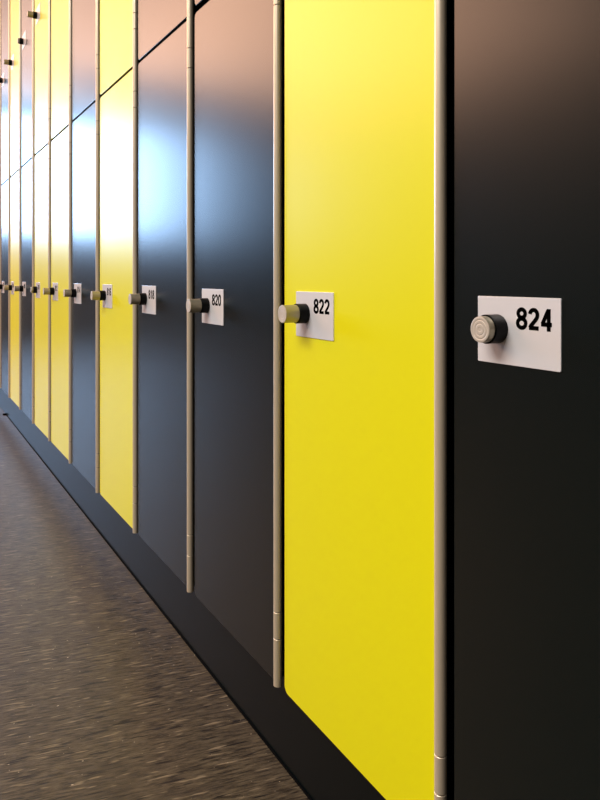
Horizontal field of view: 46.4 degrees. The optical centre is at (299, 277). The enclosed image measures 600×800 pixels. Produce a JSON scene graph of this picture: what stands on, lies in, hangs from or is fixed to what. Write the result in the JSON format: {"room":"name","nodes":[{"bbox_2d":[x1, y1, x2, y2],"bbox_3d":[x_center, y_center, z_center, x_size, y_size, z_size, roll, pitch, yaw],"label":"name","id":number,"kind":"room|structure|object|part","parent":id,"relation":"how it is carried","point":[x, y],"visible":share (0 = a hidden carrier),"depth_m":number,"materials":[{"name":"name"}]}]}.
{"room":"changing room","nodes":[
{"label":"changing room","id":0,"kind":"room"},
{"bbox_2d":[0,407,308,799],"bbox_3d":[-3.048,0.683,1.709,5.600,0.100,12.200,0,0,-30],"label":"floor","id":1,"kind":"structure","parent":0,"point":[102,698],"depth_m":1.09,"materials":[{"name":"brown carpet"}]},
{"bbox_2d":[0,0,1,387],"bbox_3d":[-1.244,-0.431,3.455,0.529,1.884,0.311,0,0,-30],"label":"locker","id":2,"kind":"object","parent":1,"relation":"on","point":[0,0],"visible":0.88,"depth_m":3.20,"materials":[{"name":"black"}]},
{"bbox_2d":[0,0,11,397],"bbox_3d":[-1.095,-0.431,3.195,0.529,1.884,0.311,0,0,-30],"label":"locker","id":3,"kind":"object","parent":1,"relation":"on","point":[5,4],"visible":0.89,"depth_m":3.07,"materials":[{"name":"black"}]},
{"bbox_3d":[-1.287,0.042,3.079,0.018,0.924,0.277,0,0,-30],"label":"door","id":4,"kind":"part","parent":3,"relation":"part of","materials":[{"name":"black laminate"}]},
{"bbox_3d":[-1.287,-0.898,3.079,0.018,0.945,0.277,0,0,-30],"label":"door","id":5,"kind":"part","parent":3,"relation":"part of","materials":[{"name":"black laminate"}]},
{"bbox_3d":[-1.223,-0.433,2.949,0.011,1.876,0.011,0,0,-30],"label":"hinge post","id":6,"kind":"part","parent":3,"relation":"part of","materials":[{"name":"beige metal"}]},
{"bbox_2d":[4,0,22,409],"bbox_3d":[-0.946,-0.431,2.935,0.529,1.884,0.311,0,0,-30],"label":"locker","id":7,"kind":"object","parent":1,"relation":"on","point":[14,62],"visible":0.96,"depth_m":2.83,"materials":[{"name":"yellow"}]},
{"bbox_3d":[-1.180,-0.887,2.873,0.001,0.052,0.082,0,0,-30],"label":"number plate","id":8,"kind":"part","parent":7,"relation":"part of","materials":[{"name":"white"}]},
{"bbox_3d":[-1.137,0.042,2.819,0.018,0.924,0.277,0,0,-30],"label":"door","id":9,"kind":"part","parent":7,"relation":"part of","materials":[{"name":"yellow laminate"}]},
{"bbox_3d":[-1.137,-0.898,2.819,0.018,0.945,0.277,0,0,-30],"label":"door","id":10,"kind":"part","parent":7,"relation":"part of","materials":[{"name":"yellow laminate"}]},
{"bbox_3d":[-1.073,-0.433,2.689,0.011,1.876,0.011,0,0,-30],"label":"hinge post","id":11,"kind":"part","parent":7,"relation":"part of","materials":[{"name":"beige metal"}]},
{"bbox_2d":[14,0,36,423],"bbox_3d":[-0.796,-0.431,2.675,0.529,1.884,0.311,0,0,-30],"label":"locker","id":12,"kind":"object","parent":1,"relation":"on","point":[27,40],"visible":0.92,"depth_m":2.53,"materials":[{"name":"black"}]},
{"bbox_3d":[-1.058,0.040,2.620,0.020,0.020,0.020,0,0,-30],"label":"lock knob","id":13,"kind":"part","parent":12,"relation":"part of","materials":[{"name":"silver metal"}]},
{"bbox_3d":[-1.030,-0.887,2.613,0.001,0.052,0.082,0,0,-30],"label":"number plate","id":14,"kind":"part","parent":12,"relation":"part of","materials":[{"name":"white"}]},
{"bbox_3d":[-1.030,0.041,2.613,0.001,0.052,0.082,0,0,-30],"label":"number plate","id":15,"kind":"part","parent":12,"relation":"part of","materials":[{"name":"white"}]},
{"bbox_3d":[-0.988,0.042,2.559,0.018,0.924,0.277,0,0,-30],"label":"door","id":16,"kind":"part","parent":12,"relation":"part of","materials":[{"name":"black laminate"}]},
{"bbox_3d":[-0.988,-0.898,2.559,0.018,0.945,0.277,0,0,-30],"label":"door","id":17,"kind":"part","parent":12,"relation":"part of","materials":[{"name":"black laminate"}]},
{"bbox_3d":[-0.924,-0.433,2.429,0.011,1.876,0.011,0,0,-30],"label":"hinge post","id":18,"kind":"part","parent":12,"relation":"part of","materials":[{"name":"beige metal"}]},
{"bbox_2d":[27,0,52,440],"bbox_3d":[-0.647,-0.431,2.415,0.529,1.884,0.311,0,0,-30],"label":"locker","id":19,"kind":"object","parent":1,"relation":"on","point":[42,14],"visible":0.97,"depth_m":2.30,"materials":[{"name":"yellow"}]},
{"bbox_3d":[-0.908,-0.888,2.360,0.020,0.020,0.020,0,0,-30],"label":"lock knob","id":20,"kind":"part","parent":19,"relation":"part of","materials":[{"name":"silver metal"}]},
{"bbox_3d":[-0.881,-0.887,2.353,0.001,0.052,0.082,0,0,-30],"label":"number plate","id":21,"kind":"part","parent":19,"relation":"part of","materials":[{"name":"white"}]},
{"bbox_3d":[-0.881,0.041,2.353,0.001,0.052,0.082,0,0,-30],"label":"number plate","id":22,"kind":"part","parent":19,"relation":"part of","materials":[{"name":"white"}]},
{"bbox_3d":[-0.839,0.042,2.298,0.018,0.924,0.277,0,0,-30],"label":"door","id":23,"kind":"part","parent":19,"relation":"part of","materials":[{"name":"yellow laminate"}]},
{"bbox_3d":[-0.839,-0.898,2.298,0.018,0.945,0.277,0,0,-30],"label":"door","id":24,"kind":"part","parent":19,"relation":"part of","materials":[{"name":"yellow laminate"}]},
{"bbox_3d":[-0.774,-0.433,2.168,0.011,1.876,0.011,0,0,-30],"label":"hinge post","id":25,"kind":"part","parent":19,"relation":"part of","materials":[{"name":"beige metal"}]},
{"bbox_2d":[43,0,74,463],"bbox_3d":[-0.497,-0.431,2.155,0.529,1.884,0.311,0,0,-30],"label":"locker","id":26,"kind":"object","parent":1,"relation":"on","point":[61,10],"visible":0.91,"depth_m":2.02,"materials":[{"name":"yellow"}]},
{"bbox_3d":[-0.759,0.040,2.100,0.020,0.020,0.020,0,0,-30],"label":"lock knob","id":27,"kind":"part","parent":26,"relation":"part of","materials":[{"name":"silver metal"}]},
{"bbox_3d":[-0.732,0.041,2.093,0.001,0.052,0.082,0,0,-30],"label":"number plate","id":28,"kind":"part","parent":26,"relation":"part of","materials":[{"name":"white"}]},
{"bbox_3d":[-0.689,0.042,2.038,0.018,0.924,0.277,0,0,-30],"label":"door","id":29,"kind":"part","parent":26,"relation":"part of","materials":[{"name":"yellow laminate"}]},
{"bbox_3d":[-0.689,-0.898,2.038,0.018,0.945,0.277,0,0,-30],"label":"door","id":30,"kind":"part","parent":26,"relation":"part of","materials":[{"name":"yellow laminate"}]},
{"bbox_3d":[-0.625,-0.433,1.908,0.011,1.876,0.011,0,0,-30],"label":"hinge post","id":31,"kind":"part","parent":26,"relation":"part of","materials":[{"name":"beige metal"}]},
{"bbox_2d":[63,0,102,492],"bbox_3d":[-0.348,-0.431,1.894,0.529,1.884,0.311,0,0,-30],"label":"locker","id":32,"kind":"object","parent":1,"relation":"on","point":[86,96],"visible":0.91,"depth_m":1.74,"materials":[{"name":"black"}]},
{"bbox_3d":[-0.610,0.040,1.839,0.020,0.020,0.020,0,0,-30],"label":"lock knob","id":33,"kind":"part","parent":32,"relation":"part of","materials":[{"name":"silver metal"}]},
{"bbox_3d":[-0.582,0.041,1.833,0.001,0.052,0.082,0,0,-30],"label":"number plate","id":34,"kind":"part","parent":32,"relation":"part of","materials":[{"name":"white"}]},
{"bbox_3d":[-0.540,0.042,1.778,0.018,0.924,0.277,0,0,-30],"label":"door","id":35,"kind":"part","parent":32,"relation":"part of","materials":[{"name":"black laminate"}]},
{"bbox_3d":[-0.540,-0.898,1.778,0.018,0.945,0.277,0,0,-30],"label":"door","id":36,"kind":"part","parent":32,"relation":"part of","materials":[{"name":"black laminate"}]},
{"bbox_3d":[-0.476,-0.433,1.648,0.011,1.876,0.011,0,0,-30],"label":"hinge post","id":37,"kind":"part","parent":32,"relation":"part of","materials":[{"name":"beige metal"}]},
{"bbox_2d":[90,0,140,532],"bbox_3d":[-0.199,-0.431,1.634,0.529,1.884,0.311,0,0,-30],"label":"locker","id":38,"kind":"object","parent":1,"relation":"on","point":[119,61],"visible":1,"depth_m":1.48,"materials":[{"name":"yellow"}]},
{"bbox_3d":[-0.460,0.040,1.579,0.020,0.020,0.020,0,0,-30],"label":"lock knob","id":39,"kind":"part","parent":38,"relation":"part of","materials":[{"name":"silver metal"}]},
{"bbox_3d":[-0.433,0.041,1.572,0.001,0.052,0.082,0,0,-30],"label":"number plate","id":40,"kind":"part","parent":38,"relation":"part of","materials":[{"name":"white"}]},
{"bbox_3d":[-0.391,0.042,1.518,0.018,0.924,0.277,0,0,-30],"label":"door","id":41,"kind":"part","parent":38,"relation":"part of","materials":[{"name":"yellow laminate"}]},
{"bbox_3d":[-0.391,-0.898,1.518,0.018,0.945,0.277,0,0,-30],"label":"door","id":42,"kind":"part","parent":38,"relation":"part of","materials":[{"name":"yellow laminate"}]},
{"bbox_3d":[-0.326,-0.433,1.388,0.011,1.876,0.011,0,0,-30],"label":"hinge post","id":43,"kind":"part","parent":38,"relation":"part of","materials":[{"name":"beige metal"}]},
{"bbox_2d":[128,0,199,592],"bbox_3d":[-0.049,-0.431,1.374,0.529,1.884,0.311,0,0,-30],"label":"locker","id":44,"kind":"object","parent":1,"relation":"on","point":[166,28],"visible":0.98,"depth_m":1.22,"materials":[{"name":"black"}]},
{"bbox_3d":[-0.311,0.040,1.319,0.020,0.020,0.020,0,0,-30],"label":"lock knob","id":45,"kind":"part","parent":44,"relation":"part of","materials":[{"name":"silver metal"}]},
{"bbox_3d":[-0.283,0.041,1.312,0.001,0.052,0.082,0,0,-30],"label":"number plate","id":46,"kind":"part","parent":44,"relation":"part of","materials":[{"name":"white"}]},
{"bbox_3d":[-0.241,-0.898,1.258,0.018,0.945,0.277,0,0,-30],"label":"door","id":47,"kind":"part","parent":44,"relation":"part of","materials":[{"name":"black laminate"}]},
{"bbox_3d":[-0.177,-0.433,1.128,0.011,1.876,0.011,0,0,-30],"label":"hinge post","id":48,"kind":"part","parent":44,"relation":"part of","materials":[{"name":"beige metal"}]},
{"bbox_2d":[0,388,385,799],"bbox_3d":[-0.634,0.572,2.425,0.480,0.122,4.494,0,0,-30],"label":"plinth","id":49,"kind":"object","parent":1,"relation":"on","point":[316,765],"visible":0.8,"depth_m":1.08,"materials":[{"name":"black"}]},
{"bbox_2d":[186,0,284,687],"bbox_3d":[0.100,-0.431,1.114,0.529,1.884,0.311,0,0,-30],"label":"locker","id":50,"kind":"object","parent":1,"relation":"on","point":[240,44],"visible":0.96,"depth_m":0.96,"materials":[{"name":"black"}]},
{"bbox_3d":[-0.158,0.042,1.054,0.020,0.020,0.020,0,0,-30],"label":"lock knob","id":51,"kind":"part","parent":50,"relation":"part of","materials":[{"name":"silver metal"}]},
{"bbox_3d":[-0.091,-0.900,0.997,0.018,0.940,0.275,0,0,-30],"label":"door","id":52,"kind":"part","parent":50,"relation":"part of","materials":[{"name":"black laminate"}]},
{"bbox_3d":[-0.131,0.043,1.047,0.001,0.052,0.082,0,0,-30],"label":"number plate","id":53,"kind":"part","parent":50,"relation":"part of","materials":[{"name":"white"}]},
{"bbox_3d":[-0.027,-0.433,0.868,0.011,1.876,0.011,0,0,-30],"label":"hinge post","id":54,"kind":"part","parent":50,"relation":"part of","materials":[{"name":"beige metal"}]},
{"bbox_2d":[278,0,453,799],"bbox_3d":[0.250,-0.431,0.854,0.529,1.884,0.311,0,0,-30],"label":"locker","id":55,"kind":"object","parent":1,"relation":"on","point":[367,314],"visible":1,"depth_m":0.69,"materials":[{"name":"yellow"}]},
{"bbox_3d":[-0.011,0.041,0.798,0.020,0.020,0.020,0,0,-30],"label":"lock knob","id":56,"kind":"part","parent":55,"relation":"part of","materials":[{"name":"silver metal"}]},
{"bbox_3d":[0.016,0.042,0.791,0.001,0.052,0.082,0,0,-30],"label":"number plate","id":57,"kind":"part","parent":55,"relation":"part of","materials":[{"name":"white"}]},
{"bbox_3d":[0.122,-0.433,0.607,0.011,1.876,0.011,0,0,-30],"label":"hinge post","id":58,"kind":"part","parent":55,"relation":"part of","materials":[{"name":"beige metal"}]},
{"bbox_2d":[454,0,599,799],"bbox_3d":[0.399,-0.431,0.594,0.529,1.884,0.311,0,0,-30],"label":"locker","id":59,"kind":"object","parent":1,"relation":"on","point":[527,72],"visible":1,"depth_m":0.52,"materials":[{"name":"black"}]},
{"bbox_3d":[0.142,0.040,0.542,0.009,0.020,0.020,0,0,-30],"label":"lock knob","id":60,"kind":"part","parent":59,"relation":"part of","materials":[{"name":"silver metal"}]},
{"bbox_3d":[0.165,0.041,0.532,0.001,0.052,0.082,0,0,-30],"label":"number plate","id":61,"kind":"part","parent":59,"relation":"part of","materials":[{"name":"white"}]}
]}

